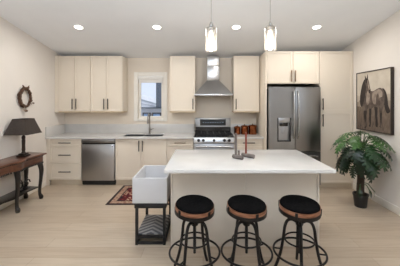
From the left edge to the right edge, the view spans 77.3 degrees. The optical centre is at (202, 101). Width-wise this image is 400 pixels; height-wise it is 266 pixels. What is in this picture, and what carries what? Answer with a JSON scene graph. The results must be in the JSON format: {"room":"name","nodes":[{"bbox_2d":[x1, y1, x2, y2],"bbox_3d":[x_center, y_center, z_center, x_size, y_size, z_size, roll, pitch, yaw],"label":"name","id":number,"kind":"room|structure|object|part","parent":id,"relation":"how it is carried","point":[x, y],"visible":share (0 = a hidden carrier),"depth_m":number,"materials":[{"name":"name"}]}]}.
{"room":"kitchen","nodes":[
{"label":"kitchen","id":0,"kind":"room"},
{"bbox_2d":[0,17,64,196],"bbox_3d":[-3.000,-0.462,1.065,0.100,4.063,8.730,0,0,0],"label":"wall","id":1,"kind":"structure","parent":0,"point":[24,60],"depth_m":4.13,"materials":[{"name":"paint"}]},
{"bbox_2d":[0,181,44,209],"bbox_3d":[-2.942,1.520,0.730,0.015,0.100,7.860,0,0,0],"label":"baseboard","id":2,"kind":"structure","parent":1,"relation":"attached to","point":[2,206],"depth_m":4.00,"materials":[{"name":"white wood"}]},
{"bbox_2d":[17,85,34,111],"bbox_3d":[-2.908,-0.055,4.133,0.065,0.445,0.367,0,0,0],"label":"wreath","id":3,"kind":"object","parent":1,"relation":"attached to","point":[23,88],"visible":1,"depth_m":4.05,"materials":[{"name":"brown plant"}]},
{"bbox_2d":[65,58,267,123],"bbox_3d":[-0.115,0.315,5.380,5.670,2.510,0.100,0,0,0],"label":"wall","id":4,"kind":"structure","parent":0,"point":[206,106],"depth_m":5.33,"materials":[{"name":"paint"}]},
{"bbox_2d":[55,56,90,111],"bbox_3d":[-2.594,-0.356,5.131,0.708,1.127,0.391,0,0,0],"label":"upper cabinet","id":5,"kind":"object","parent":4,"relation":"attached to","point":[72,73],"visible":0.87,"depth_m":4.98,"materials":[{"name":"beige wood"}]},
{"bbox_3d":[-2.712,-0.367,4.980,0.309,1.099,0.020,0,0,0],"label":"door","id":6,"kind":"part","parent":5,"relation":"part of","materials":[{"name":"beige wood"}]},
{"bbox_3d":[-2.558,0.196,5.147,0.630,0.022,0.346,0,0,0],"label":"light rail","id":7,"kind":"part","parent":5,"relation":"part of","materials":[{"name":"beige wood"}]},
{"bbox_3d":[-2.398,-0.367,4.980,0.302,1.099,0.020,0,0,0],"label":"door","id":8,"kind":"part","parent":5,"relation":"part of","materials":[{"name":"beige wood"}]},
{"bbox_2d":[91,56,127,111],"bbox_3d":[-1.922,-0.356,5.131,0.634,1.127,0.391,0,0,0],"label":"upper cabinet","id":9,"kind":"object","parent":4,"relation":"attached to","point":[109,74],"visible":1,"depth_m":4.98,"materials":[{"name":"beige wood"}]},
{"bbox_3d":[-2.082,-0.367,4.980,0.304,1.099,0.020,0,0,0],"label":"door","id":10,"kind":"part","parent":9,"relation":"part of","materials":[{"name":"beige wood"}]},
{"bbox_3d":[-1.922,0.196,5.147,0.630,0.022,0.346,0,0,0],"label":"light rail","id":11,"kind":"part","parent":9,"relation":"part of","materials":[{"name":"beige wood"}]},
{"bbox_3d":[-1.768,-0.367,4.980,0.308,1.099,0.020,0,0,0],"label":"door","id":12,"kind":"part","parent":9,"relation":"part of","materials":[{"name":"beige wood"}]},
{"bbox_2d":[134,72,166,120],"bbox_3d":[-1.115,-0.113,5.366,0.710,1.045,0.108,0,0,0],"label":"window","id":13,"kind":"structure","parent":4,"relation":"in","point":[163,117],"depth_m":5.31,"materials":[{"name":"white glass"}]},
{"bbox_2d":[138,76,162,82],"bbox_3d":[-1.115,-0.484,5.332,0.532,0.148,0.065,0,0,0],"label":"roller blind","id":14,"kind":"object","parent":13,"relation":"attached to","point":[142,79],"visible":1,"depth_m":5.32,"materials":[{"name":"white fabric"}]},
{"bbox_3d":[-1.115,-0.105,5.395,0.540,0.910,0.050,0,0,0],"label":"frame","id":15,"kind":"part","parent":13,"relation":"part of","materials":[{"name":"white wood"}]},
{"bbox_2d":[170,56,195,111],"bbox_3d":[-0.410,-0.356,5.131,0.510,1.127,0.391,0,0,0],"label":"upper cabinet","id":16,"kind":"object","parent":4,"relation":"attached to","point":[182,68],"visible":1,"depth_m":4.98,"materials":[{"name":"beige wood"}]},
{"bbox_2d":[194,56,232,95],"bbox_3d":[0.206,-0.530,5.093,0.749,0.820,0.473,0,0,0],"label":"range hood","id":17,"kind":"object","parent":4,"relation":"attached to","point":[212,86],"visible":0.97,"depth_m":5.01,"materials":[{"name":"metal"}]},
{"bbox_2d":[231,124,255,132],"bbox_3d":[0.862,0.565,5.319,0.543,0.190,0.018,0,0,0],"label":"backsplash","id":18,"kind":"structure","parent":4,"relation":"attached to","point":[232,125],"depth_m":5.31,"materials":[{"name":"stone"}]},
{"bbox_2d":[232,56,258,111],"bbox_3d":[0.868,-0.356,5.131,0.515,1.127,0.391,0,0,0],"label":"upper cabinet","id":19,"kind":"object","parent":4,"relation":"attached to","point":[245,69],"visible":1,"depth_m":4.98,"materials":[{"name":"beige wood"}]},
{"bbox_2d":[0,0,399,57],"bbox_3d":[-0.115,-1.758,1.065,5.870,1.671,8.730,0,0,0],"label":"ceiling","id":20,"kind":"structure","parent":0,"point":[124,28],"depth_m":3.88,"materials":[{"name":"paint"}]},
{"bbox_2d":[73,25,83,29],"bbox_3d":[-1.970,-1.183,3.959,0.167,0.035,0.165,0,0,5],"label":"recessed light","id":21,"kind":"object","parent":20,"relation":"in","point":[79,27],"visible":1,"depth_m":3.97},
{"bbox_2d":[152,25,161,29],"bbox_3d":[-0.730,-1.183,3.959,0.167,0.035,0.165,0,0,5],"label":"recessed light","id":22,"kind":"object","parent":20,"relation":"in","point":[156,27],"visible":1,"depth_m":3.97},
{"bbox_2d":[205,22,216,51],"bbox_3d":[0.100,-0.989,3.030,0.140,0.738,0.140,0,0,0],"label":"pendant light","id":23,"kind":"object","parent":20,"relation":"hanging from","point":[211,27],"visible":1,"depth_m":3.01,"materials":[{"name":"white glass"}]},
{"bbox_3d":[0.100,-0.787,3.030,0.060,0.135,0.060,0,0,0],"label":"bulb","id":24,"kind":"part","parent":23,"relation":"part of","materials":[{"name":"white glass"}]},
{"bbox_2d":[231,25,240,29],"bbox_3d":[0.525,-1.183,3.959,0.167,0.035,0.165,0,0,5],"label":"recessed light","id":25,"kind":"object","parent":20,"relation":"in","point":[234,27],"visible":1,"depth_m":3.97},
{"bbox_2d":[264,21,275,50],"bbox_3d":[0.815,-0.994,3.030,0.140,0.728,0.140,0,0,0],"label":"pendant light","id":26,"kind":"object","parent":20,"relation":"hanging from","point":[270,27],"visible":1,"depth_m":3.01,"materials":[{"name":"white glass"}]},
{"bbox_3d":[0.815,-0.797,3.030,0.060,0.135,0.060,0,0,0],"label":"bulb","id":27,"kind":"part","parent":26,"relation":"part of","materials":[{"name":"white glass"}]},
{"bbox_2d":[311,25,321,29],"bbox_3d":[1.800,-1.183,3.959,0.167,0.035,0.165,0,0,5],"label":"recessed light","id":28,"kind":"object","parent":20,"relation":"in","point":[315,27],"visible":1,"depth_m":3.97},
{"bbox_2d":[0,183,399,265],"bbox_3d":[-0.115,1.610,1.065,5.870,0.080,8.730,0,0,0],"label":"floor","id":29,"kind":"structure","parent":0,"point":[72,225],"depth_m":2.90,"materials":[{"name":"brown wood"}]},
{"bbox_2d":[0,152,46,212],"bbox_3d":[-2.740,1.201,3.140,0.389,0.742,2.058,0,0,0],"label":"console table","id":30,"kind":"object","parent":29,"relation":"on","point":[14,164],"visible":0.97,"depth_m":3.61,"materials":[{"name":"brown wood"}]},
{"bbox_3d":[-2.636,1.271,3.550,0.084,0.600,0.076,0,0,0],"label":"leg","id":31,"kind":"part","parent":30,"relation":"part of","materials":[{"name":"black wood"}]},
{"bbox_2d":[0,186,37,204],"bbox_3d":[-2.790,1.375,3.140,0.260,0.020,1.898,0,0,0],"label":"shelf","id":32,"kind":"object","parent":30,"relation":"attached to","point":[8,197],"depth_m":3.65,"materials":[{"name":"black wood"}]},
{"bbox_2d":[4,118,41,156],"bbox_3d":[-2.757,0.542,3.840,0.355,0.574,0.355,0,0,0],"label":"table lamp","id":33,"kind":"object","parent":30,"relation":"on","point":[20,126],"visible":1,"depth_m":3.74,"materials":[{"name":"fabric"}]},
{"bbox_3d":[-2.757,0.371,3.840,0.344,0.227,0.344,0,0,0],"label":"lamp shade","id":34,"kind":"part","parent":33,"relation":"part of","materials":[{"name":"black fabric"}]},
{"bbox_3d":[-2.757,0.259,3.840,0.210,0.008,0.210,0,0,0],"label":"shade trim","id":35,"kind":"part","parent":33,"relation":"part of","materials":[{"name":"brown metal"}]},
{"bbox_2d":[20,177,30,191],"bbox_3d":[-2.780,1.276,3.880,0.040,0.175,0.298,0,0,0],"label":"scroll ornament","id":36,"kind":"object","parent":30,"relation":"on","point":[25,181],"visible":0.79,"depth_m":3.89,"materials":[{"name":"black metal"}]},
{"bbox_3d":[-2.885,1.271,4.074,0.077,0.600,0.084,0,0,0],"label":"leg","id":37,"kind":"part","parent":30,"relation":"part of","materials":[{"name":"black wood"}]},
{"bbox_3d":[-2.640,1.271,4.065,0.087,0.601,0.073,0,0,-45],"label":"leg","id":38,"kind":"part","parent":30,"relation":"part of","materials":[{"name":"black wood"}]},
{"bbox_2d":[46,139,82,184],"bbox_3d":[-2.618,1.131,4.997,0.661,0.878,0.661,0,0,0],"label":"base cabinet","id":39,"kind":"object","parent":29,"relation":"on","point":[63,156],"visible":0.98,"depth_m":4.71,"materials":[{"name":"beige wood"}]},
{"bbox_3d":[-2.591,1.309,4.710,0.597,0.304,0.020,0,0,0],"label":"drawer","id":40,"kind":"part","parent":39,"relation":"part of","materials":[{"name":"beige wood"}]},
{"bbox_3d":[-2.591,0.994,4.710,0.597,0.304,0.020,0,0,0],"label":"drawer","id":41,"kind":"part","parent":39,"relation":"part of","materials":[{"name":"beige wood"}]},
{"bbox_3d":[-2.591,0.766,4.710,0.597,0.129,0.020,0,0,0],"label":"drawer","id":42,"kind":"part","parent":39,"relation":"part of","materials":[{"name":"beige wood"}]},
{"bbox_2d":[45,124,194,138],"bbox_3d":[-1.562,0.580,4.997,2.771,0.220,0.663,0,0,0],"label":"countertop","id":43,"kind":"structure","parent":39,"relation":"on","point":[64,131],"depth_m":5.31,"materials":[{"name":"stone"}]},
{"bbox_2d":[125,134,163,135],"bbox_3d":[-1.175,0.764,4.975,0.764,0.192,0.344,0,0,0],"label":"sink","id":44,"kind":"object","parent":43,"relation":"in","point":[127,134],"visible":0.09,"depth_m":5.14,"materials":[{"name":"metal"}]},
{"bbox_3d":[-1.371,0.764,4.975,0.372,0.192,0.344,0,0,0],"label":"bowl","id":45,"kind":"part","parent":44,"relation":"part of","materials":[{"name":"metal"}]},
{"bbox_3d":[-0.979,0.764,4.975,0.372,0.192,0.344,0,0,0],"label":"bowl","id":46,"kind":"part","parent":44,"relation":"part of","materials":[{"name":"metal"}]},
{"bbox_2d":[147,113,153,133],"bbox_3d":[-1.078,0.443,5.120,0.124,0.433,0.219,0,0,0],"label":"faucet","id":47,"kind":"object","parent":43,"relation":"on","point":[148,115],"visible":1,"depth_m":5.18,"materials":[{"name":"silver metal"}]},
{"bbox_2d":[82,139,115,184],"bbox_3d":[-1.970,1.132,4.991,0.627,0.876,0.618,0,0,0],"label":"dishwasher","id":48,"kind":"object","parent":29,"relation":"on","point":[98,155],"visible":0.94,"depth_m":4.68,"materials":[{"name":"metal"}]},
{"bbox_2d":[82,180,115,183],"bbox_3d":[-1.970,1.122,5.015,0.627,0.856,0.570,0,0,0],"label":"kick plate","id":49,"kind":"object","parent":48,"relation":"in","point":[83,182],"depth_m":4.73,"materials":[{"name":"black metal"}]},
{"bbox_2d":[105,185,168,204],"bbox_3d":[-0.770,1.564,4.250,1.440,0.010,0.880,0,0,0],"label":"rug","id":50,"kind":"object","parent":29,"relation":"on","point":[123,196],"visible":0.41,"depth_m":4.08,"materials":[{"name":"red fabric"}]},
{"bbox_2d":[115,139,166,184],"bbox_3d":[-1.167,1.131,4.997,0.970,0.878,0.661,0,0,0],"label":"base cabinet","id":51,"kind":"object","parent":29,"relation":"on","point":[131,155],"visible":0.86,"depth_m":4.71,"materials":[{"name":"beige wood"}]},
{"bbox_3d":[-1.409,1.081,4.710,0.475,0.767,0.020,0,0,0],"label":"door","id":52,"kind":"part","parent":51,"relation":"part of","materials":[{"name":"beige wood"}]},
{"bbox_3d":[-0.925,1.081,4.710,0.475,0.767,0.020,0,0,0],"label":"door","id":53,"kind":"part","parent":51,"relation":"part of","materials":[{"name":"beige wood"}]},
{"bbox_2d":[134,193,170,244],"bbox_3d":[-0.578,1.341,3.005,0.349,0.459,0.540,0,0,0],"label":"stand","id":54,"kind":"object","parent":29,"relation":"on","point":[152,226],"visible":0.8,"depth_m":2.77,"materials":[{"name":"black metal"}]},
{"bbox_3d":[-0.729,1.368,2.755,0.030,0.404,0.030,0,0,0],"label":"leg","id":55,"kind":"part","parent":54,"relation":"part of","materials":[{"name":"black metal"}]},
{"bbox_2d":[132,165,170,202],"bbox_3d":[-0.584,0.970,3.010,0.381,0.280,0.560,0,0,0],"label":"basin","id":56,"kind":"object","parent":54,"relation":"on","point":[150,184],"visible":0.86,"depth_m":2.73,"materials":[{"name":"white ceramic"}]},
{"bbox_3d":[-0.578,1.138,3.005,0.349,0.054,0.540,0,0,0],"label":"frame","id":57,"kind":"part","parent":54,"relation":"part of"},
{"bbox_3d":[-0.578,1.517,3.005,0.325,0.090,0.522,0,0,0],"label":"rail","id":58,"kind":"part","parent":54,"relation":"part of","materials":[{"name":"black metal"}]},
{"bbox_2d":[139,215,170,234],"bbox_3d":[-0.578,1.465,3.005,0.321,0.014,0.468,0,0,0],"label":"towel","id":59,"kind":"object","parent":54,"relation":"attached to","point":[151,224],"depth_m":2.95,"materials":[{"name":"grey fabric"}]},
{"bbox_3d":[-0.426,1.368,2.755,0.030,0.404,0.030,0,0,0],"label":"leg","id":60,"kind":"part","parent":54,"relation":"part of","materials":[{"name":"black metal"}]},
{"bbox_3d":[-0.426,1.368,3.255,0.030,0.404,0.030,0,0,0],"label":"leg","id":61,"kind":"part","parent":54,"relation":"part of","materials":[{"name":"black metal"}]},
{"bbox_2d":[167,139,193,163],"bbox_3d":[-0.429,1.131,4.997,0.501,0.878,0.661,0,0,0],"label":"base cabinet","id":62,"kind":"object","parent":29,"relation":"on","point":[172,144],"visible":0.33,"depth_m":4.71,"materials":[{"name":"beige wood"}]},
{"bbox_3d":[-0.429,0.994,4.710,0.489,0.304,0.020,0,0,0],"label":"drawer","id":63,"kind":"part","parent":62,"relation":"part of","materials":[{"name":"beige wood"}]},
{"bbox_3d":[-0.429,0.766,4.710,0.489,0.129,0.020,0,0,0],"label":"drawer","id":64,"kind":"part","parent":62,"relation":"part of","materials":[{"name":"beige wood"}]},
{"bbox_2d":[168,195,220,265],"bbox_3d":[-0.076,1.228,2.270,0.471,0.671,0.471,0,0,-14],"label":"bar stool","id":65,"kind":"object","parent":29,"relation":"on","point":[193,209],"visible":1,"depth_m":2.19,"materials":[{"name":"black metal"}]},
{"bbox_3d":[-0.184,1.312,2.335,0.221,0.504,0.027,0,0,31],"label":"leg","id":66,"kind":"part","parent":65,"relation":"part of","materials":[{"name":"black metal"}]},
{"bbox_3d":[-0.141,1.312,2.162,0.027,0.504,0.221,0,0,31],"label":"leg","id":67,"kind":"part","parent":65,"relation":"part of","materials":[{"name":"black metal"}]},
{"bbox_3d":[-0.076,1.177,2.270,0.070,0.385,0.070,0,0,-14],"label":"screw post","id":68,"kind":"part","parent":65,"relation":"part of","materials":[{"name":"black metal"}]},
{"bbox_2d":[176,195,213,213],"bbox_3d":[-0.073,0.918,2.266,0.345,0.032,0.345,2,5,-14],"label":"seat cushion","id":69,"kind":"object","parent":65,"relation":"on","point":[188,204],"depth_m":2.21,"materials":[{"name":"black leather"}]},
{"bbox_3d":[-0.011,1.312,2.378,0.027,0.504,0.221,0,0,31],"label":"leg","id":70,"kind":"part","parent":65,"relation":"part of","materials":[{"name":"black metal"}]},
{"bbox_3d":[0.031,1.312,2.206,0.167,0.504,0.167,0,0,-14],"label":"leg","id":71,"kind":"part","parent":65,"relation":"part of","materials":[{"name":"black metal"}]},
{"bbox_2d":[194,118,233,149],"bbox_3d":[0.206,0.953,4.951,0.759,1.235,0.698,0,0,0],"label":"range","id":72,"kind":"object","parent":29,"relation":"on","point":[210,133],"visible":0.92,"depth_m":4.80,"materials":[{"name":"metal"}]},
{"bbox_3d":[0.206,0.582,5.210,0.735,0.124,0.011,0,0,0],"label":"trim","id":73,"kind":"part","parent":72,"relation":"part of","materials":[{"name":"metal"}]},
{"bbox_3d":[0.206,1.055,4.679,0.753,0.550,0.039,0,0,0],"label":"oven door","id":74,"kind":"part","parent":72,"relation":"part of","materials":[{"name":"metal"}]},
{"bbox_2d":[194,134,233,136],"bbox_3d":[0.206,0.655,4.950,0.759,0.020,0.540,0,0,0],"label":"cooktop","id":75,"kind":"object","parent":72,"relation":"in","point":[195,135],"depth_m":4.73,"materials":[{"name":"black metal"}]},
{"bbox_3d":[0.206,0.718,4.678,0.759,0.105,0.044,0,0,0],"label":"control panel","id":76,"kind":"part","parent":72,"relation":"part of","materials":[{"name":"metal"}]},
{"bbox_3d":[0.206,0.825,4.631,0.679,0.026,0.058,0,0,0],"label":"handle","id":77,"kind":"part","parent":72,"relation":"part of","materials":[{"name":"metal"}]},
{"bbox_2d":[221,195,272,265],"bbox_3d":[0.395,1.228,2.270,0.471,0.670,0.471,0,0,12],"label":"bar stool","id":78,"kind":"object","parent":29,"relation":"on","point":[247,210],"visible":1,"depth_m":2.19,"materials":[{"name":"black metal"}]},
{"bbox_3d":[0.289,1.312,2.201,0.221,0.504,0.027,0,0,-33],"label":"leg","id":79,"kind":"part","parent":78,"relation":"part of","materials":[{"name":"black metal"}]},
{"bbox_3d":[0.395,1.177,2.270,0.070,0.385,0.070,0,0,12],"label":"screw post","id":80,"kind":"part","parent":78,"relation":"part of","materials":[{"name":"black metal"}]},
{"bbox_2d":[228,195,265,213],"bbox_3d":[0.397,0.918,2.266,0.345,0.032,0.345,3,5,12],"label":"seat cushion","id":81,"kind":"object","parent":78,"relation":"on","point":[237,204],"depth_m":2.21,"materials":[{"name":"black leather"}]},
{"bbox_3d":[0.464,1.312,2.164,0.027,0.504,0.221,0,0,-33],"label":"leg","id":82,"kind":"part","parent":78,"relation":"part of","materials":[{"name":"black metal"}]},
{"bbox_3d":[0.501,1.312,2.339,0.221,0.504,0.027,0,0,-33],"label":"leg","id":83,"kind":"part","parent":78,"relation":"part of","materials":[{"name":"black metal"}]},
{"bbox_2d":[234,139,262,149],"bbox_3d":[0.860,1.131,4.997,0.535,0.878,0.661,0,0,0],"label":"base cabinet","id":84,"kind":"object","parent":29,"relation":"on","point":[252,144],"visible":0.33,"depth_m":4.71,"materials":[{"name":"beige wood"}]},
{"bbox_2d":[231,124,263,138],"bbox_3d":[0.862,0.580,4.997,0.543,0.220,0.663,0,0,0],"label":"countertop","id":85,"kind":"structure","parent":84,"relation":"on","point":[257,136],"depth_m":4.93,"materials":[{"name":"stone"}]},
{"bbox_2d":[234,125,240,134],"bbox_3d":[0.700,0.565,5.110,0.139,0.189,0.139,0,0,0],"label":"canister","id":86,"kind":"object","parent":85,"relation":"on","point":[237,129],"visible":0.94,"depth_m":5.06,"materials":[{"name":"orange metal"}]},
{"bbox_2d":[241,124,247,134],"bbox_3d":[0.850,0.555,5.120,0.155,0.209,0.155,0,0,0],"label":"canister","id":87,"kind":"object","parent":85,"relation":"on","point":[244,128],"visible":0.94,"depth_m":5.06,"materials":[{"name":"orange metal"}]},
{"bbox_2d":[248,124,256,134],"bbox_3d":[1.015,0.550,5.120,0.176,0.219,0.176,0,0,0],"label":"canister","id":88,"kind":"object","parent":85,"relation":"on","point":[252,129],"visible":1,"depth_m":5.05,"materials":[{"name":"orange metal"}]},
{"bbox_3d":[0.860,0.994,4.710,0.523,0.304,0.020,0,0,0],"label":"drawer","id":89,"kind":"part","parent":84,"relation":"part of","materials":[{"name":"beige wood"}]},
{"bbox_3d":[0.860,0.766,4.710,0.523,0.129,0.020,0,0,0],"label":"drawer","id":90,"kind":"part","parent":84,"relation":"part of","materials":[{"name":"beige wood"}]},
{"bbox_2d":[164,150,335,245],"bbox_3d":[0.459,1.115,2.952,1.677,0.910,1.044,0,0,0],"label":"kitchen island","id":91,"kind":"object","parent":29,"relation":"on","point":[272,175],"visible":0.62,"depth_m":2.72,"materials":[{"name":"stone"}]},
{"bbox_3d":[-0.341,1.134,3.070,0.019,0.872,0.720,0,0,0],"label":"panel","id":92,"kind":"part","parent":91,"relation":"part of","materials":[{"name":"beige wood"}]},
{"bbox_3d":[0.063,1.134,2.730,0.786,0.872,0.020,0,0,0],"label":"panel","id":93,"kind":"part","parent":91,"relation":"part of","materials":[{"name":"beige wood"}]},
{"bbox_2d":[232,133,243,159],"bbox_3d":[0.404,0.512,2.895,0.048,0.294,0.139,0,0,-44],"label":"mallet","id":94,"kind":"object","parent":91,"relation":"on","point":[235,155],"visible":1,"depth_m":2.90,"materials":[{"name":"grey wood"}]},
{"bbox_3d":[0.384,0.500,2.915,0.031,0.270,0.031,0,0,0],"label":"handle","id":95,"kind":"part","parent":94,"relation":"part of","materials":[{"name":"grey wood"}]},
{"bbox_2d":[241,132,254,158],"bbox_3d":[0.534,0.512,2.970,0.048,0.294,0.169,0,0,-45],"label":"mallet","id":96,"kind":"object","parent":91,"relation":"on","point":[245,154],"visible":0.9,"depth_m":2.98,"materials":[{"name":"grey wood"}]},
{"bbox_3d":[0.514,0.500,2.990,0.024,0.270,0.024,0,0,0],"label":"handle","id":97,"kind":"part","parent":96,"relation":"part of","materials":[{"name":"red wood"}]},
{"bbox_3d":[0.850,1.134,2.730,0.782,0.872,0.020,0,0,0],"label":"panel","id":98,"kind":"part","parent":91,"relation":"part of","materials":[{"name":"beige wood"}]},
{"bbox_3d":[1.252,1.134,3.070,0.020,0.872,0.720,0,0,0],"label":"panel","id":99,"kind":"part","parent":91,"relation":"part of","materials":[{"name":"beige wood"}]},
{"bbox_2d":[256,51,318,149],"bbox_3d":[1.619,0.325,4.902,0.967,2.490,0.851,0,0,0],"label":"tall cabinet","id":100,"kind":"object","parent":29,"relation":"on","point":[276,68],"visible":0.82,"depth_m":4.52,"materials":[{"name":"beige wood"}]},
{"bbox_3d":[1.144,0.325,4.921,0.018,2.490,0.812,0,0,0],"label":"panel","id":101,"kind":"part","parent":100,"relation":"part of","materials":[{"name":"beige wood"}]},
{"bbox_3d":[1.391,-0.625,4.520,0.461,0.580,0.020,0,0,0],"label":"door","id":102,"kind":"part","parent":100,"relation":"part of","materials":[{"name":"beige wood"}]},
{"bbox_3d":[1.861,-0.625,4.520,0.465,0.580,0.020,0,0,0],"label":"door","id":103,"kind":"part","parent":100,"relation":"part of","materials":[{"name":"beige wood"}]},
{"bbox_2d":[267,86,320,184],"bbox_3d":[1.625,0.642,4.813,0.914,1.855,0.935,0,0,0],"label":"refrigerator","id":104,"kind":"object","parent":29,"relation":"on","point":[293,113],"visible":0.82,"depth_m":4.42,"materials":[{"name":"metal"}]},
{"bbox_3d":[1.398,0.300,4.455,0.460,1.130,0.070,0,0,0],"label":"door","id":105,"kind":"part","parent":104,"relation":"part of","materials":[{"name":"metal"}]},
{"bbox_3d":[1.435,0.323,4.447,0.203,0.085,0.062,0,0,0],"label":"control panel","id":106,"kind":"part","parent":104,"relation":"part of","materials":[{"name":"metal"}]},
{"bbox_3d":[1.597,0.225,4.385,0.026,0.854,0.080,0,0,0],"label":"handle","id":107,"kind":"part","parent":104,"relation":"part of","materials":[{"name":"metal"}]},
{"bbox_3d":[1.674,0.225,4.385,0.026,0.854,0.080,0,0,0],"label":"handle","id":108,"kind":"part","parent":104,"relation":"part of","materials":[{"name":"metal"}]},
{"bbox_3d":[1.859,0.300,4.455,0.446,1.130,0.070,0,0,0],"label":"door","id":109,"kind":"part","parent":104,"relation":"part of","materials":[{"name":"metal"}]},
{"bbox_3d":[1.625,1.173,4.455,0.914,0.595,0.070,0,0,0],"label":"freezer drawer","id":110,"kind":"part","parent":104,"relation":"part of","materials":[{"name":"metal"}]},
{"bbox_2d":[272,195,327,265],"bbox_3d":[0.875,1.229,2.270,0.471,0.668,0.471,0,0,-30],"label":"bar stool","id":111,"kind":"object","parent":29,"relation":"on","point":[299,209],"visible":1,"depth_m":2.21,"materials":[{"name":"black metal"}]},
{"bbox_3d":[0.753,1.312,2.303,0.221,0.504,0.027,0,0,15],"label":"leg","id":112,"kind":"part","parent":111,"relation":"part of","materials":[{"name":"black metal"}]},
{"bbox_3d":[0.908,1.312,2.392,0.027,0.504,0.221,0,0,15],"label":"leg","id":113,"kind":"part","parent":111,"relation":"part of","materials":[{"name":"black metal"}]},
{"bbox_3d":[0.875,1.177,2.270,0.070,0.385,0.070,0,0,-30],"label":"screw post","id":114,"kind":"part","parent":111,"relation":"part of","materials":[{"name":"black metal"}]},
{"bbox_2d":[280,195,319,213],"bbox_3d":[0.875,0.918,2.266,0.345,0.032,0.345,-3,5,-30],"label":"seat cushion","id":115,"kind":"object","parent":111,"relation":"on","point":[290,204],"depth_m":2.21,"materials":[{"name":"black leather"}]},
{"bbox_3d":[0.842,1.312,2.148,0.027,0.504,0.221,0,0,15],"label":"leg","id":116,"kind":"part","parent":111,"relation":"part of","materials":[{"name":"black metal"}]},
{"bbox_3d":[0.997,1.312,2.237,0.221,0.504,0.027,0,0,15],"label":"leg","id":117,"kind":"part","parent":111,"relation":"part of","materials":[{"name":"black metal"}]},
{"bbox_2d":[302,51,352,188],"bbox_3d":[2.411,0.325,4.902,0.614,2.490,0.851,0,0,0],"label":"pantry cabinet","id":118,"kind":"object","parent":29,"relation":"on","point":[335,67],"visible":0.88,"depth_m":4.52,"materials":[{"name":"beige wood"}]},
{"bbox_3d":[2.402,-0.369,4.520,0.591,1.094,0.020,0,0,0],"label":"door","id":119,"kind":"part","parent":118,"relation":"part of","materials":[{"name":"beige wood"}]},
{"bbox_3d":[2.402,0.824,4.520,0.591,1.283,0.020,0,0,0],"label":"door","id":120,"kind":"part","parent":118,"relation":"part of","materials":[{"name":"beige wood"}]},
{"bbox_2d":[330,131,395,208],"bbox_3d":[2.330,1.003,3.764,0.738,1.135,0.810,0,0,0],"label":"potted palm","id":121,"kind":"object","parent":29,"relation":"on","point":[365,163],"visible":1,"depth_m":3.62,"materials":[{"name":"plant"}]},
{"bbox_2d":[352,191,368,208],"bbox_3d":[2.370,1.472,3.760,0.216,0.197,0.216,0,0,0],"label":"pot","id":122,"kind":"object","parent":121,"relation":"attached to","point":[360,200],"depth_m":3.69,"materials":[{"name":"black plastic"}]},
{"bbox_2d":[341,10,399,207],"bbox_3d":[2.770,-0.462,1.065,0.100,4.063,8.730,0,0,0],"label":"wall","id":123,"kind":"structure","parent":0,"point":[379,48],"depth_m":3.73,"materials":[{"name":"paint"}]},
{"bbox_2d":[356,67,393,134],"bbox_3d":[2.697,-0.015,3.960,0.044,0.970,0.810,0,0,0],"label":"framed picture","id":124,"kind":"object","parent":123,"relation":"attached to","point":[374,88],"visible":1,"depth_m":3.87,"materials":[{"name":"brown paper"}]},
{"bbox_2d":[353,183,399,215],"bbox_3d":[2.712,1.515,0.660,0.015,0.110,7.720,0,0,0],"label":"baseboard","id":125,"kind":"structure","parent":123,"relation":"attached to","point":[377,199],"depth_m":3.75,"materials":[{"name":"white wood"}]},
{"label":"outside","id":126,"kind":"structure","parent":0,"visible":0},
{"bbox_3d":[0.000,2.120,22.765,60.000,0.100,34.470,0,0,0],"label":"ground","id":127,"kind":"structure","parent":126,"visible":0},
{"bbox_2d":[141,83,160,115],"bbox_3d":[-2.700,-0.280,10.875,6.800,4.700,4.250,0,0,0],"label":"house","id":128,"kind":"structure","parent":127,"relation":"on","point":[150,105],"depth_m":8.90,"materials":[{"name":"white"}]}
]}

